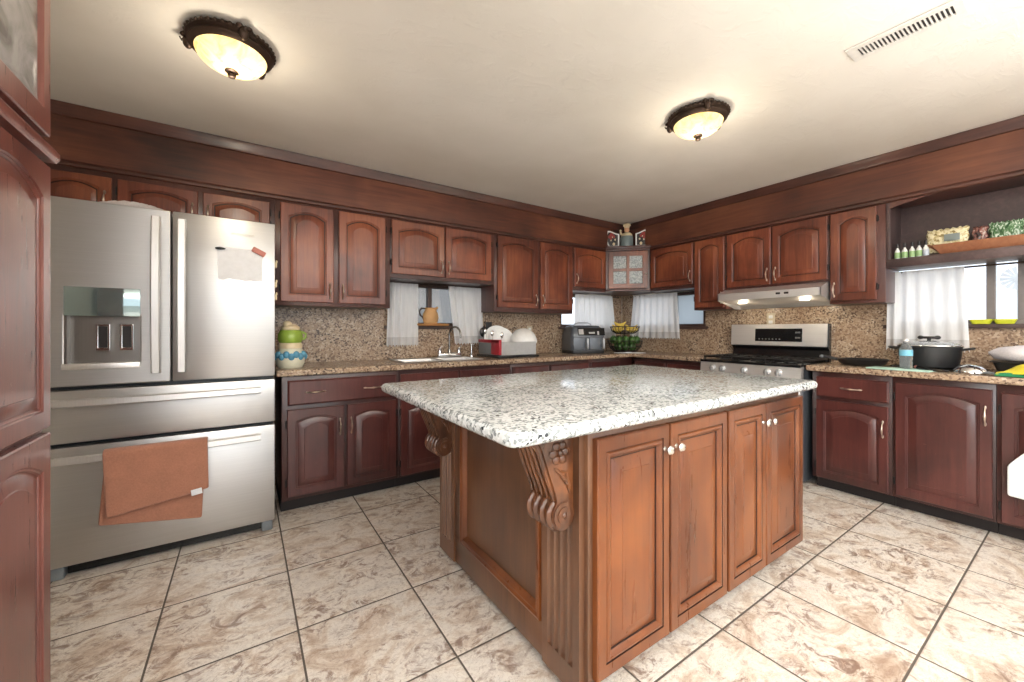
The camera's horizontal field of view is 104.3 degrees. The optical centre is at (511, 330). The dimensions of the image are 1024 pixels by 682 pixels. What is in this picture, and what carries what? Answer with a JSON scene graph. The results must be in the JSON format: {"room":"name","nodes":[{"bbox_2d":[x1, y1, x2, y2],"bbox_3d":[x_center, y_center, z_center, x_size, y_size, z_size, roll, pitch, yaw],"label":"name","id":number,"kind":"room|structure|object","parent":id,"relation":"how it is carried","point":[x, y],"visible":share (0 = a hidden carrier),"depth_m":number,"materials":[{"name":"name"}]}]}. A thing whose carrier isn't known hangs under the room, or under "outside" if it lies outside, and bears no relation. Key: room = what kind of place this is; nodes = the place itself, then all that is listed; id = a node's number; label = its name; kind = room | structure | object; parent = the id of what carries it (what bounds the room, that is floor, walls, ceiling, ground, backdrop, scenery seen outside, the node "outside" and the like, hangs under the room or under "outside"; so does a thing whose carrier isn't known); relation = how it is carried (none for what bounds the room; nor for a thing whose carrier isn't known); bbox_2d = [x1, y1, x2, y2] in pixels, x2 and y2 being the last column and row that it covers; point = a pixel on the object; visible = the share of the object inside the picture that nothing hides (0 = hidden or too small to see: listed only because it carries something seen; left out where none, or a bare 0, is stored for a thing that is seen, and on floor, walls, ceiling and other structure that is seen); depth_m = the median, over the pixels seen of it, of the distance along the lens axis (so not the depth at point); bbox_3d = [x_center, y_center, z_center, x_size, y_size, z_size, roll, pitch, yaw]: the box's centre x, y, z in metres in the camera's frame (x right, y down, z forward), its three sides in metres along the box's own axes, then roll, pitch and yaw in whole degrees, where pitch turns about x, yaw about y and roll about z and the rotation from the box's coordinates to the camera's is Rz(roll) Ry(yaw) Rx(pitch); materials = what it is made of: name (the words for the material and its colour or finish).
{"room":"kitchen","nodes":[
{"label":"kitchen","id":0,"kind":"room"},
{"bbox_2d":[477,354,538,358],"bbox_3d":[-0.042,0.238,3.784,0.450,0.022,0.400,0,0,-34],"label":"drip tray","id":1,"kind":"object","parent":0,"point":[499,356],"depth_m":3.61,"materials":[{"name":"plastic"}]},
{"bbox_2d":[50,0,1023,224],"bbox_3d":[1.043,-1.280,1.236,5.290,0.080,6.370,0,0,-34],"label":"ceiling","id":2,"kind":"structure","parent":0,"point":[561,105],"depth_m":2.01,"materials":[{"name":"paint"}]},
{"bbox_2d":[179,16,275,79],"bbox_3d":[-1.202,-1.163,1.710,0.352,0.151,0.331,0,0,39],"label":"ceiling light","id":3,"kind":"object","parent":2,"relation":"attached to","point":[232,50],"visible":1,"depth_m":1.64,"materials":[{"name":"glass"}]},
{"bbox_2d":[665,98,730,140],"bbox_3d":[1.078,-1.163,2.289,0.352,0.151,0.329,0,0,-24],"label":"ceiling light","id":4,"kind":"object","parent":2,"relation":"attached to","point":[695,121],"visible":1,"depth_m":2.20,"materials":[{"name":"glass"}]},
{"bbox_2d":[845,0,967,61],"bbox_3d":[1.619,-1.234,1.647,0.124,0.010,0.344,0,0,-34],"label":"ceiling vent","id":5,"kind":"object","parent":2,"relation":"in","point":[953,9],"visible":1,"depth_m":1.63,"materials":[{"name":"white metal"}]},
{"bbox_2d":[50,476,1023,681],"bbox_3d":[1.043,1.210,1.236,5.290,0.080,6.370,0,0,-34],"label":"floor","id":6,"kind":"structure","parent":0,"point":[362,587],"depth_m":1.64,"materials":[{"name":"tile"}]},
{"bbox_2d":[0,0,59,681],"bbox_3d":[-1.246,-0.030,0.685,0.413,2.399,1.004,0,0,-34],"label":"pantry cabinet","id":7,"kind":"object","parent":6,"relation":"on","point":[24,24],"visible":1,"depth_m":1.04,"materials":[{"name":"brown wood"}]},
{"bbox_2d":[42,196,274,581],"bbox_3d":[-1.952,0.275,2.347,0.916,1.790,0.807,0,0,-34],"label":"refrigerator","id":8,"kind":"object","parent":6,"relation":"on","point":[148,344],"visible":0.97,"depth_m":2.01,"materials":[{"name":"grey metal"}]},
{"bbox_2d":[101,200,172,216],"bbox_3d":[-2.015,-0.646,2.122,0.420,0.078,0.220,0,0,-34],"label":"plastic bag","id":9,"kind":"object","parent":8,"relation":"on","point":[128,203],"visible":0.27,"depth_m":2.07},
{"bbox_2d":[98,437,208,525],"bbox_3d":[-1.787,0.781,1.996,0.424,0.431,0.071,0,0,-34],"label":"hand towel","id":10,"kind":"object","parent":8,"relation":"hanging from","point":[160,481],"visible":1,"depth_m":1.98,"materials":[{"name":"brown fabric"}]},
{"bbox_2d":[217,246,262,281],"bbox_3d":[-1.522,-0.369,2.228,0.210,0.187,0.001,0,0,-34],"label":"paper note","id":11,"kind":"object","parent":8,"relation":"attached to","point":[233,263],"visible":1,"depth_m":2.23,"materials":[{"name":"paper"}]},
{"bbox_2d":[251,247,265,256],"bbox_3d":[-1.445,-0.447,2.270,0.071,0.054,0.012,0,0,-34],"label":"magnet","id":12,"kind":"object","parent":8,"relation":"attached to","point":[255,250],"visible":1,"depth_m":2.27},
{"bbox_2d":[276,370,397,511],"bbox_3d":[-1.282,0.731,2.913,0.738,0.877,0.613,0,0,-34],"label":"base cabinet","id":13,"kind":"object","parent":6,"relation":"on","point":[337,434],"visible":0.98,"depth_m":2.67,"materials":[{"name":"red wood"}]},
{"bbox_2d":[395,364,510,486],"bbox_3d":[-0.564,0.731,3.396,0.988,0.877,0.613,0,0,-34],"label":"base cabinet","id":14,"kind":"object","parent":6,"relation":"on","point":[416,463],"visible":0.12,"depth_m":2.98,"materials":[{"name":"red wood"}]},
{"bbox_2d":[511,359,588,373],"bbox_3d":[0.237,0.731,3.934,0.938,0.877,0.613,0,0,-34],"label":"base cabinet","id":15,"kind":"object","parent":6,"relation":"on","point":[573,364],"visible":0.02,"depth_m":3.69,"materials":[{"name":"red wood"}]},
{"bbox_2d":[275,350,713,376],"bbox_3d":[0.204,0.270,3.465,3.883,0.040,1.421,0,0,-34],"label":"countertop","id":16,"kind":"structure","parent":15,"relation":"on","point":[356,366],"depth_m":3.19,"materials":[{"name":"beige stone"}]},
{"bbox_2d":[275,321,307,367],"bbox_3d":[-1.482,0.093,2.667,0.191,0.312,0.190,0,0,-9],"label":"cookie jar","id":17,"kind":"object","parent":16,"relation":"on","point":[290,353],"visible":0.98,"depth_m":2.62,"materials":[{"name":"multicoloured ceramic"}]},
{"bbox_2d":[389,356,482,362],"bbox_3d":[-0.644,0.330,3.398,0.704,0.171,0.380,0,0,-34],"label":"sink","id":18,"kind":"object","parent":16,"relation":"in","point":[432,359],"visible":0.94,"depth_m":3.43,"materials":[{"name":"metal"}]},
{"bbox_2d":[399,358,437,361],"bbox_3d":[-0.766,0.331,3.277,0.313,0.169,0.265,0,0,-34],"label":"basin","id":19,"kind":"object","parent":18,"relation":"in","point":[420,359],"depth_m":3.39,"materials":[{"name":"metal"}]},
{"bbox_2d":[436,357,477,359],"bbox_3d":[-0.486,0.331,3.465,0.313,0.169,0.265,0,0,-34],"label":"basin","id":20,"kind":"object","parent":18,"relation":"in","point":[444,358],"depth_m":3.57,"materials":[{"name":"metal"}]},
{"bbox_2d":[437,326,461,356],"bbox_3d":[-0.546,0.102,3.593,0.230,0.284,0.141,0,0,-34],"label":"faucet","id":21,"kind":"object","parent":16,"relation":"on","point":[449,353],"visible":1,"depth_m":3.62,"materials":[{"name":"silver metal"}]},
{"bbox_2d":[477,339,538,358],"bbox_3d":[-0.042,0.167,3.784,0.450,0.165,0.400,0,0,-34],"label":"dish rack","id":22,"kind":"object","parent":16,"relation":"on","point":[489,348],"visible":0.94,"depth_m":3.63,"materials":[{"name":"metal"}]},
{"bbox_2d":[484,325,503,338],"bbox_3d":[-0.146,0.075,3.812,0.250,0.244,0.072,0,0,-10],"label":"dinner plate","id":23,"kind":"object","parent":22,"relation":"in","point":[491,328],"visible":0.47,"depth_m":3.82,"materials":[{"name":"white ceramic"}]},
{"bbox_2d":[490,327,511,341],"bbox_3d":[-0.100,0.084,3.783,0.230,0.222,0.074,0,0,-10],"label":"dinner plate","id":24,"kind":"object","parent":22,"relation":"in","point":[507,334],"visible":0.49,"depth_m":3.80,"materials":[{"name":"white ceramic"}]},
{"bbox_2d":[480,341,535,355],"bbox_3d":[-0.042,0.165,3.784,0.400,0.121,0.370,0,0,-34],"label":"basket","id":25,"kind":"object","parent":22,"relation":"on","point":[487,348],"depth_m":3.63,"materials":[{"name":"grey plastic"}]},
{"bbox_2d":[510,328,536,342],"bbox_3d":[0.113,0.066,3.806,0.255,0.170,0.226,0,0,-34],"label":"serving bowl","id":26,"kind":"object","parent":22,"relation":"in","point":[523,334],"visible":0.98,"depth_m":3.73,"materials":[{"name":"white ceramic"}]},
{"bbox_2d":[562,322,604,353],"bbox_3d":[0.794,0.081,4.404,0.404,0.338,0.366,0,0,-14],"label":"air fryer","id":27,"kind":"object","parent":16,"relation":"on","point":[576,339],"visible":0.99,"depth_m":4.28,"materials":[{"name":"grey plastic"}]},
{"bbox_2d":[607,326,642,351],"bbox_3d":[1.310,0.102,4.614,0.399,0.294,0.399,0,0,-34],"label":"fruit basket","id":28,"kind":"object","parent":16,"relation":"on","point":[634,332],"visible":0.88,"depth_m":4.51,"materials":[{"name":"metal"}]},
{"bbox_2d":[617,335,621,343],"bbox_3d":[1.218,0.107,4.509,0.063,0.097,0.065,0,0,-15],"label":"fruit","id":29,"kind":"object","parent":28,"relation":"in","point":[619,338],"visible":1,"depth_m":4.49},
{"bbox_2d":[623,336,628,343],"bbox_3d":[1.283,0.107,4.477,0.065,0.098,0.063,0,0,38],"label":"fruit","id":30,"kind":"object","parent":28,"relation":"in","point":[625,338],"visible":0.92,"depth_m":4.46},
{"bbox_2d":[629,336,634,343],"bbox_3d":[1.355,0.107,4.482,0.063,0.097,0.065,0,0,-12],"label":"fruit","id":31,"kind":"object","parent":28,"relation":"in","point":[632,338],"visible":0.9,"depth_m":4.46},
{"bbox_3d":[-0.245,0.179,3.953,0.088,0.140,0.088,0,0,-34],"label":"utensil holder","id":32,"kind":"object","parent":16,"relation":"on","visible":0},
{"bbox_2d":[480,327,484,338],"bbox_3d":[-0.268,0.105,3.877,0.046,0.270,0.117,0,0,30],"label":"serving spoon","id":33,"kind":"object","parent":32,"relation":"in","point":[482,333],"visible":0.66,"depth_m":3.84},
{"bbox_2d":[486,322,491,328],"bbox_3d":[-0.235,0.078,3.947,0.068,0.320,0.030,0,0,-34],"label":"spatula","id":34,"kind":"object","parent":32,"relation":"in","point":[488,324],"visible":0.41,"depth_m":3.93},
{"bbox_2d":[589,357,631,367],"bbox_3d":[0.899,0.731,4.378,0.653,0.877,0.613,0,0,-34],"label":"base cabinet","id":35,"kind":"object","parent":6,"relation":"on","point":[608,362],"visible":0.04,"depth_m":4.14,"materials":[{"name":"red wood"}]},
{"bbox_2d":[419,392,802,681],"bbox_3d":[0.501,0.733,2.012,1.695,0.873,1.121,0,0,-34],"label":"base cabinet","id":36,"kind":"object","parent":6,"relation":"on","point":[598,547],"visible":0.8,"depth_m":1.46,"materials":[{"name":"brown wood"}]},
{"bbox_2d":[381,365,817,447],"bbox_3d":[0.461,0.275,1.970,1.887,0.040,1.153,0,0,-34],"label":"countertop","id":37,"kind":"structure","parent":36,"relation":"on","point":[517,410],"depth_m":1.55,"materials":[{"name":"white stone"}]},
{"bbox_2d":[634,358,700,369],"bbox_3d":[1.745,0.736,4.129,0.568,0.867,0.798,0,0,-34],"label":"base cabinet","id":38,"kind":"object","parent":6,"relation":"on","point":[693,365],"visible":0.02,"depth_m":3.98,"materials":[{"name":"red wood"}]},
{"bbox_2d":[700,324,831,482],"bbox_3d":[2.156,0.542,3.430,0.666,1.195,0.784,0,0,-34],"label":"gas range","id":39,"kind":"object","parent":6,"relation":"on","point":[772,350],"visible":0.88,"depth_m":3.36,"materials":[{"name":"grey metal"}]},
{"bbox_2d":[700,358,829,367],"bbox_3d":[2.167,0.269,3.437,0.590,0.022,0.784,0,0,-34],"label":"cooktop","id":40,"kind":"object","parent":39,"relation":"in","point":[737,362],"depth_m":3.25,"materials":[{"name":"metal"}]},
{"bbox_2d":[813,371,895,505],"bbox_3d":[2.560,0.736,2.916,0.568,0.867,0.441,0,0,-34],"label":"base cabinet","id":41,"kind":"object","parent":6,"relation":"on","point":[853,413],"visible":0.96,"depth_m":2.76,"materials":[{"name":"red wood"}]},
{"bbox_2d":[893,377,998,532],"bbox_3d":[2.804,0.736,2.552,0.568,0.867,0.432,0,0,-34],"label":"base cabinet","id":42,"kind":"object","parent":6,"relation":"on","point":[945,432],"visible":0.92,"depth_m":2.39,"materials":[{"name":"red wood"}]},
{"bbox_2d":[997,384,1023,539],"bbox_3d":[3.048,0.736,2.190,0.568,0.867,0.436,0,0,-34],"label":"base cabinet","id":43,"kind":"object","parent":6,"relation":"on","point":[1010,398],"visible":0.89,"depth_m":2.20,"materials":[{"name":"red wood"}]},
{"bbox_2d":[806,362,1023,385],"bbox_3d":[2.808,0.280,2.562,0.568,0.040,1.363,0,0,-34],"label":"countertop","id":44,"kind":"structure","parent":43,"relation":"on","point":[837,367],"depth_m":2.48,"materials":[{"name":"beige stone"}]},
{"bbox_2d":[819,354,888,366],"bbox_3d":[2.566,0.224,2.953,0.358,0.071,0.295,0,0,7],"label":"frying pan","id":45,"kind":"object","parent":44,"relation":"on","point":[850,361],"visible":1,"depth_m":2.90,"materials":[{"name":"black metal"}]},
{"bbox_2d":[866,366,935,372],"bbox_3d":[2.545,0.255,2.607,0.148,0.010,0.310,0,0,-29],"label":"cutting board","id":46,"kind":"object","parent":44,"relation":"on","point":[871,367],"visible":0.76,"depth_m":2.59,"materials":[{"name":"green plastic"}]},
{"bbox_2d":[899,339,912,368],"bbox_3d":[2.578,0.152,2.601,0.067,0.194,0.067,0,0,-34],"label":"water bottle","id":47,"kind":"object","parent":46,"relation":"on","point":[905,351],"visible":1,"depth_m":2.58,"materials":[{"name":"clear plastic"}]},
{"bbox_2d":[914,365,948,371],"bbox_3d":[2.617,0.240,2.487,0.028,0.030,0.165,0,0,-19],"label":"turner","id":48,"kind":"object","parent":44,"relation":"on","point":[915,366],"visible":1,"depth_m":2.49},
{"bbox_2d":[890,364,989,371],"bbox_3d":[2.831,0.251,2.646,0.310,0.017,0.446,0,0,-34],"label":"tray","id":49,"kind":"object","parent":44,"relation":"on","point":[893,365],"visible":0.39,"depth_m":2.56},
{"bbox_2d":[888,335,975,369],"bbox_3d":[2.799,0.144,2.669,0.307,0.219,0.346,0,0,6],"label":"pot","id":50,"kind":"object","parent":49,"relation":"on","point":[928,353],"visible":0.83,"depth_m":2.56,"materials":[{"name":"black metal"}]},
{"bbox_2d":[952,364,994,374],"bbox_3d":[2.748,0.231,2.365,0.148,0.056,0.176,0,0,-34],"label":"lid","id":51,"kind":"object","parent":44,"relation":"on","point":[972,369],"visible":1,"depth_m":2.34,"materials":[{"name":"silver metal"}]},
{"bbox_2d":[989,360,1023,374],"bbox_3d":[3.066,0.223,2.315,0.264,0.074,0.349,0,0,-34],"label":"tin","id":52,"kind":"object","parent":44,"relation":"on","point":[1000,365],"visible":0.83,"depth_m":2.36,"materials":[{"name":"metal"}]},
{"bbox_2d":[988,345,1023,360],"bbox_3d":[3.043,0.133,2.339,0.206,0.095,0.314,0,0,-34],"label":"bread bag","id":53,"kind":"object","parent":52,"relation":"on","point":[1011,353],"visible":1,"depth_m":2.35,"materials":[{"name":"plastic"}]},
{"bbox_2d":[994,364,1023,377],"bbox_3d":[2.884,0.223,2.160,0.212,0.068,0.319,0,0,-34],"label":"pack","id":54,"kind":"object","parent":44,"relation":"on","point":[1015,371],"visible":1,"depth_m":2.21,"materials":[{"name":"plastic"}]},
{"bbox_2d":[1007,454,1023,499],"bbox_3d":[2.805,0.702,2.012,0.026,0.433,0.375,0,0,-34],"label":"dish towel","id":55,"kind":"object","parent":43,"relation":"hanging from","point":[1015,469],"visible":1,"depth_m":2.14,"materials":[{"name":"fabric"}]},
{"bbox_2d":[633,291,688,295],"bbox_3d":[3.219,-0.035,2.614,0.140,2.410,6.230,0,0,-34],"label":"wall","id":56,"kind":"structure","parent":0,"point":[684,291],"depth_m":4.76,"materials":[{"name":"paint"}]},
{"bbox_2d":[42,99,624,251],"bbox_3d":[-0.550,-1.067,3.608,5.008,0.341,0.326,0,0,-34],"label":"soffit","id":57,"kind":"structure","parent":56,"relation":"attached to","point":[88,138],"depth_m":2.75,"materials":[{"name":"brown wood"}]},
{"bbox_2d":[596,245,658,295],"bbox_3d":[1.332,-0.694,4.669,0.661,0.508,0.673,0,0,-34],"label":"upper cabinet","id":58,"kind":"object","parent":56,"relation":"attached to","point":[627,267],"visible":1,"depth_m":4.46,"materials":[{"name":"brown wood"}]},
{"bbox_2d":[608,231,618,245],"bbox_3d":[1.149,-1.043,4.542,0.146,0.188,0.012,0,0,10],"label":"plaque","id":59,"kind":"object","parent":58,"relation":"on","point":[613,238],"visible":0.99,"depth_m":4.54,"materials":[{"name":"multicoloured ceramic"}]},
{"bbox_2d":[620,223,632,245],"bbox_3d":[1.308,-1.085,4.531,0.140,0.272,0.140,0,0,40],"label":"chef figurine","id":60,"kind":"object","parent":58,"relation":"on","point":[626,239],"visible":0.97,"depth_m":4.48,"materials":[{"name":"grey ceramic"}]},
{"bbox_2d":[635,229,645,244],"bbox_3d":[1.468,-1.043,4.484,0.146,0.188,0.012,0,0,10],"label":"plaque","id":61,"kind":"object","parent":58,"relation":"on","point":[640,236],"visible":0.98,"depth_m":4.49,"materials":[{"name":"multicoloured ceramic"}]},
{"bbox_2d":[650,241,693,292],"bbox_3d":[1.785,-0.663,4.284,0.346,0.466,0.525,0,0,-34],"label":"upper cabinet","id":62,"kind":"object","parent":56,"relation":"attached to","point":[671,267],"visible":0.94,"depth_m":4.19,"materials":[{"name":"brown wood"}]},
{"bbox_2d":[677,292,707,328],"bbox_3d":[1.803,-0.221,4.620,0.115,0.415,1.020,0,0,-34],"label":"window","id":63,"kind":"structure","parent":56,"relation":"in","point":[689,318],"depth_m":4.40,"materials":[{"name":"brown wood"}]},
{"bbox_2d":[694,235,737,310],"bbox_3d":[2.021,-0.548,3.932,0.346,0.696,0.319,0,0,-34],"label":"upper cabinet","id":64,"kind":"object","parent":56,"relation":"attached to","point":[710,253],"visible":0.75,"depth_m":3.85,"materials":[{"name":"brown wood"}]},
{"bbox_2d":[767,313,774,323],"bbox_3d":[2.394,-0.100,3.680,0.008,0.116,0.072,0,0,-34],"label":"wall outlet","id":65,"kind":"object","parent":56,"relation":"attached to","point":[770,316],"visible":0.82,"depth_m":3.67,"materials":[{"name":"white plastic"}]},
{"bbox_2d":[726,214,829,289],"bbox_3d":[2.333,-0.635,3.468,0.346,0.521,0.795,0,0,-34],"label":"upper cabinet","id":66,"kind":"object","parent":56,"relation":"attached to","point":[796,252],"visible":0.95,"depth_m":3.34,"materials":[{"name":"brown wood"}]},
{"bbox_2d":[718,282,841,309],"bbox_3d":[2.289,-0.287,3.440,0.444,0.173,0.788,0,0,-34],"label":"range hood","id":67,"kind":"object","parent":66,"relation":"attached to","point":[810,294],"visible":0.99,"depth_m":3.34,"materials":[{"name":"metal"}]},
{"bbox_2d":[622,295,1023,370],"bbox_3d":[2.480,0.340,3.575,0.015,1.660,3.770,0,0,-34],"label":"backsplash","id":68,"kind":"structure","parent":56,"relation":"attached to","point":[857,331],"depth_m":3.29,"materials":[{"name":"beige stone"}]},
{"bbox_2d":[629,115,1023,249],"bbox_3d":[3.054,-1.067,2.407,0.326,0.341,5.735,0,0,-34],"label":"soffit","id":69,"kind":"structure","parent":56,"relation":"attached to","point":[993,152],"depth_m":2.85,"materials":[{"name":"brown wood"}]},
{"bbox_2d":[830,203,897,305],"bbox_3d":[2.644,-0.548,3.004,0.346,0.696,0.323,0,0,-34],"label":"upper cabinet","id":70,"kind":"object","parent":56,"relation":"attached to","point":[859,274],"visible":0.98,"depth_m":2.91,"materials":[{"name":"brown wood"}]},
{"bbox_2d":[883,260,1023,328],"bbox_3d":[3.142,-0.252,2.626,0.115,0.477,1.015,0,0,-34],"label":"window","id":71,"kind":"structure","parent":56,"relation":"in","point":[991,271],"depth_m":2.60,"materials":[{"name":"brown wood"}]},
{"bbox_2d":[969,319,992,323],"bbox_3d":[3.095,-0.057,2.623,0.054,0.030,0.104,0,0,-34],"label":"dish","id":72,"kind":"object","parent":71,"relation":"on","point":[973,321],"visible":0.99,"depth_m":2.61,"materials":[{"name":"ceramic"}]},
{"bbox_2d":[993,319,1017,323],"bbox_3d":[3.151,-0.057,2.540,0.054,0.030,0.100,0,0,-34],"label":"dish","id":73,"kind":"object","parent":71,"relation":"on","point":[997,321],"visible":1,"depth_m":2.52,"materials":[{"name":"ceramic"}]},
{"bbox_2d":[886,176,1023,270],"bbox_3d":[3.000,-0.666,2.504,0.278,0.458,0.900,0,0,-34],"label":"wall shelf","id":74,"kind":"object","parent":56,"relation":"attached to","point":[907,225],"visible":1,"depth_m":2.67,"materials":[{"name":"brown wood"}]},
{"bbox_2d":[894,244,900,258],"bbox_3d":[2.704,-0.551,2.789,0.032,0.107,0.032,0,0,-34],"label":"bottle","id":75,"kind":"object","parent":74,"relation":"on","point":[897,254],"visible":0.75,"depth_m":2.78,"materials":[{"name":"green plastic"}]},
{"bbox_2d":[902,243,907,257],"bbox_3d":[2.725,-0.551,2.759,0.032,0.107,0.032,0,0,-34],"label":"bottle","id":76,"kind":"object","parent":74,"relation":"on","point":[904,251],"visible":0.78,"depth_m":2.75,"materials":[{"name":"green plastic"}]},
{"bbox_2d":[909,242,914,256],"bbox_3d":[2.745,-0.551,2.728,0.032,0.107,0.032,0,0,-34],"label":"bottle","id":77,"kind":"object","parent":74,"relation":"on","point":[912,250],"visible":0.78,"depth_m":2.72,"materials":[{"name":"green plastic"}]},
{"bbox_2d":[916,241,921,255],"bbox_3d":[2.764,-0.551,2.700,0.032,0.107,0.032,0,0,-34],"label":"bottle","id":78,"kind":"object","parent":74,"relation":"on","point":[919,249],"visible":0.8,"depth_m":2.69,"materials":[{"name":"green plastic"}]},
{"bbox_2d":[922,240,928,255],"bbox_3d":[2.782,-0.551,2.673,0.032,0.107,0.032,0,0,-34],"label":"bottle","id":79,"kind":"object","parent":74,"relation":"on","point":[925,251],"visible":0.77,"depth_m":2.67,"materials":[{"name":"white plastic"}]},
{"bbox_2d":[927,234,1023,253],"bbox_3d":[2.987,-0.538,2.431,0.107,0.078,0.621,0,0,-34],"label":"wooden tray","id":80,"kind":"object","parent":74,"relation":"on","point":[1012,240],"visible":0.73,"depth_m":2.47,"materials":[{"name":"brown wood"}]},
{"bbox_2d":[926,225,969,253],"bbox_3d":[2.866,-0.598,2.620,0.073,0.161,0.198,0,0,-34],"label":"packet","id":81,"kind":"object","parent":80,"relation":"in","point":[959,234],"visible":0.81,"depth_m":2.60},
{"bbox_2d":[972,225,988,239],"bbox_3d":[2.949,-0.591,2.506,0.063,0.146,0.071,0,0,-34],"label":"packet","id":82,"kind":"object","parent":80,"relation":"in","point":[980,232],"visible":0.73,"depth_m":2.49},
{"bbox_2d":[988,218,1023,237],"bbox_3d":[3.007,-0.596,2.420,0.063,0.156,0.143,0,0,-34],"label":"packet","id":83,"kind":"object","parent":80,"relation":"in","point":[1014,227],"visible":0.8,"depth_m":2.40,"materials":[{"name":"plastic"}]},
{"bbox_2d":[901,261,1023,272],"bbox_3d":[3.081,-0.422,2.617,0.053,0.020,0.969,0,0,-34],"label":"curtain rod","id":84,"kind":"object","parent":56,"relation":"attached to","point":[1019,261],"visible":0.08,"depth_m":2.56,"materials":[{"name":"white metal"}]},
{"bbox_2d":[886,266,969,352],"bbox_3d":[2.915,-0.139,2.804,0.039,0.578,0.415,0,0,-34],"label":"curtain","id":85,"kind":"object","parent":84,"relation":"hanging from","point":[930,302],"visible":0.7,"depth_m":2.79,"materials":[{"name":"white fabric"}]},
{"bbox_3d":[1.759,-0.415,4.585,0.053,0.020,0.969,0,0,-34],"label":"curtain rod","id":86,"kind":"object","parent":56,"relation":"attached to","visible":0},
{"bbox_2d":[630,293,679,339],"bbox_3d":[1.660,-0.158,4.674,0.040,0.525,0.690,0,0,-34],"label":"curtain","id":87,"kind":"object","parent":86,"relation":"hanging from","point":[657,316],"visible":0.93,"depth_m":4.64,"materials":[{"name":"white fabric"}]},
{"bbox_3d":[-0.694,-0.035,3.822,5.290,2.410,0.140,0,0,-34],"label":"wall","id":88,"kind":"structure","parent":0,"visible":0},
{"bbox_2d":[45,163,274,224],"bbox_3d":[-2.156,-0.763,2.515,1.113,0.266,0.366,0,0,-34],"label":"upper cabinet","id":89,"kind":"object","parent":88,"relation":"attached to","point":[65,181],"visible":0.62,"depth_m":2.37,"materials":[{"name":"brown wood"}]},
{"bbox_2d":[275,199,389,309],"bbox_3d":[-1.367,-0.535,3.045,0.784,0.721,0.366,0,0,-34],"label":"upper cabinet","id":90,"kind":"object","parent":88,"relation":"attached to","point":[330,258],"visible":1,"depth_m":2.90,"materials":[{"name":"brown wood"}]},
{"bbox_2d":[408,283,447,286],"bbox_3d":[-0.689,-0.408,3.689,0.989,0.020,0.053,0,0,-34],"label":"curtain rod","id":91,"kind":"object","parent":88,"relation":"attached to","point":[408,283],"visible":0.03,"depth_m":3.63,"materials":[{"name":"brown metal"}]},
{"bbox_2d":[386,282,417,346],"bbox_3d":[-0.953,-0.134,3.468,0.285,0.557,0.039,0,0,-34],"label":"curtain","id":92,"kind":"object","parent":91,"relation":"hanging from","point":[402,315],"visible":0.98,"depth_m":3.47,"materials":[{"name":"white fabric"}]},
{"bbox_2d":[448,286,482,344],"bbox_3d":[-0.436,-0.136,3.816,0.380,0.552,0.039,0,0,-34],"label":"curtain","id":93,"kind":"object","parent":91,"relation":"hanging from","point":[465,302],"visible":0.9,"depth_m":3.82,"materials":[{"name":"white fabric"}]},
{"bbox_2d":[384,282,484,328],"bbox_3d":[-0.712,-0.221,3.741,0.990,0.415,0.115,0,0,-34],"label":"window","id":94,"kind":"structure","parent":88,"relation":"in","point":[428,296],"depth_m":3.75,"materials":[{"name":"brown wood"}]},
{"bbox_2d":[417,323,448,325],"bbox_3d":[-0.727,-0.052,3.638,0.330,0.020,0.110,0,0,-34],"label":"stand","id":95,"kind":"object","parent":94,"relation":"on","point":[418,324],"visible":0.98,"depth_m":3.58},
{"bbox_2d":[419,307,438,322],"bbox_3d":[-0.758,-0.140,3.616,0.189,0.154,0.094,0,0,-34],"label":"pitcher","id":96,"kind":"object","parent":95,"relation":"on","point":[430,315],"visible":0.9,"depth_m":3.59,"materials":[{"name":"orange ceramic"}]},
{"bbox_2d":[390,218,493,287],"bbox_3d":[-0.639,-0.659,3.534,0.965,0.474,0.366,0,0,-34],"label":"upper cabinet","id":97,"kind":"object","parent":88,"relation":"attached to","point":[420,253],"visible":0.99,"depth_m":3.38,"materials":[{"name":"brown wood"}]},
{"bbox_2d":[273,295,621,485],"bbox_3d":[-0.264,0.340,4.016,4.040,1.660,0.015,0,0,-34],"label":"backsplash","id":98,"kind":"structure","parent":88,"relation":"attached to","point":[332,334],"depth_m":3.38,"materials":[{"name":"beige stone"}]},
{"bbox_2d":[480,234,572,314],"bbox_3d":[0.168,-0.535,4.076,0.975,0.721,0.366,0,0,-34],"label":"upper cabinet","id":99,"kind":"object","parent":88,"relation":"attached to","point":[531,276],"visible":0.99,"depth_m":3.91,"materials":[{"name":"brown wood"}]},
{"bbox_2d":[558,295,574,328],"bbox_3d":[0.895,-0.221,4.820,0.920,0.415,0.115,0,0,-34],"label":"window","id":100,"kind":"structure","parent":88,"relation":"in","point":[562,326],"depth_m":4.59,"materials":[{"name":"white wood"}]},
{"bbox_2d":[572,246,605,293],"bbox_3d":[0.783,-0.663,4.489,0.503,0.466,0.366,0,0,-34],"label":"upper cabinet","id":101,"kind":"object","parent":88,"relation":"attached to","point":[589,265],"visible":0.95,"depth_m":4.36,"materials":[{"name":"brown wood"}]},
{"bbox_3d":[0.955,-0.415,4.793,0.949,0.020,0.053,0,0,-34],"label":"curtain rod","id":102,"kind":"object","parent":88,"relation":"attached to","visible":0},
{"bbox_2d":[574,294,615,338],"bbox_3d":[1.012,-0.155,4.789,0.720,0.530,0.040,0,0,-34],"label":"curtain","id":103,"kind":"object","parent":102,"relation":"hanging from","point":[595,310],"visible":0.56,"depth_m":4.79,"materials":[{"name":"white fabric"}]},
{"label":"outside","id":104,"kind":"structure","parent":0,"visible":0},
{"bbox_3d":[1.363,1.445,6.938,70.000,0.050,70.000,0,0,-34],"label":"ground","id":105,"kind":"structure","parent":104,"visible":0},
{"bbox_2d":[999,266,1017,318],"bbox_3d":[5.816,0.354,4.550,0.470,2.132,0.260,0,0,-34],"label":"windmill","id":106,"kind":"object","parent":105,"relation":"on","point":[1013,279],"visible":0.43,"depth_m":4.46,"materials":[{"name":"white"}]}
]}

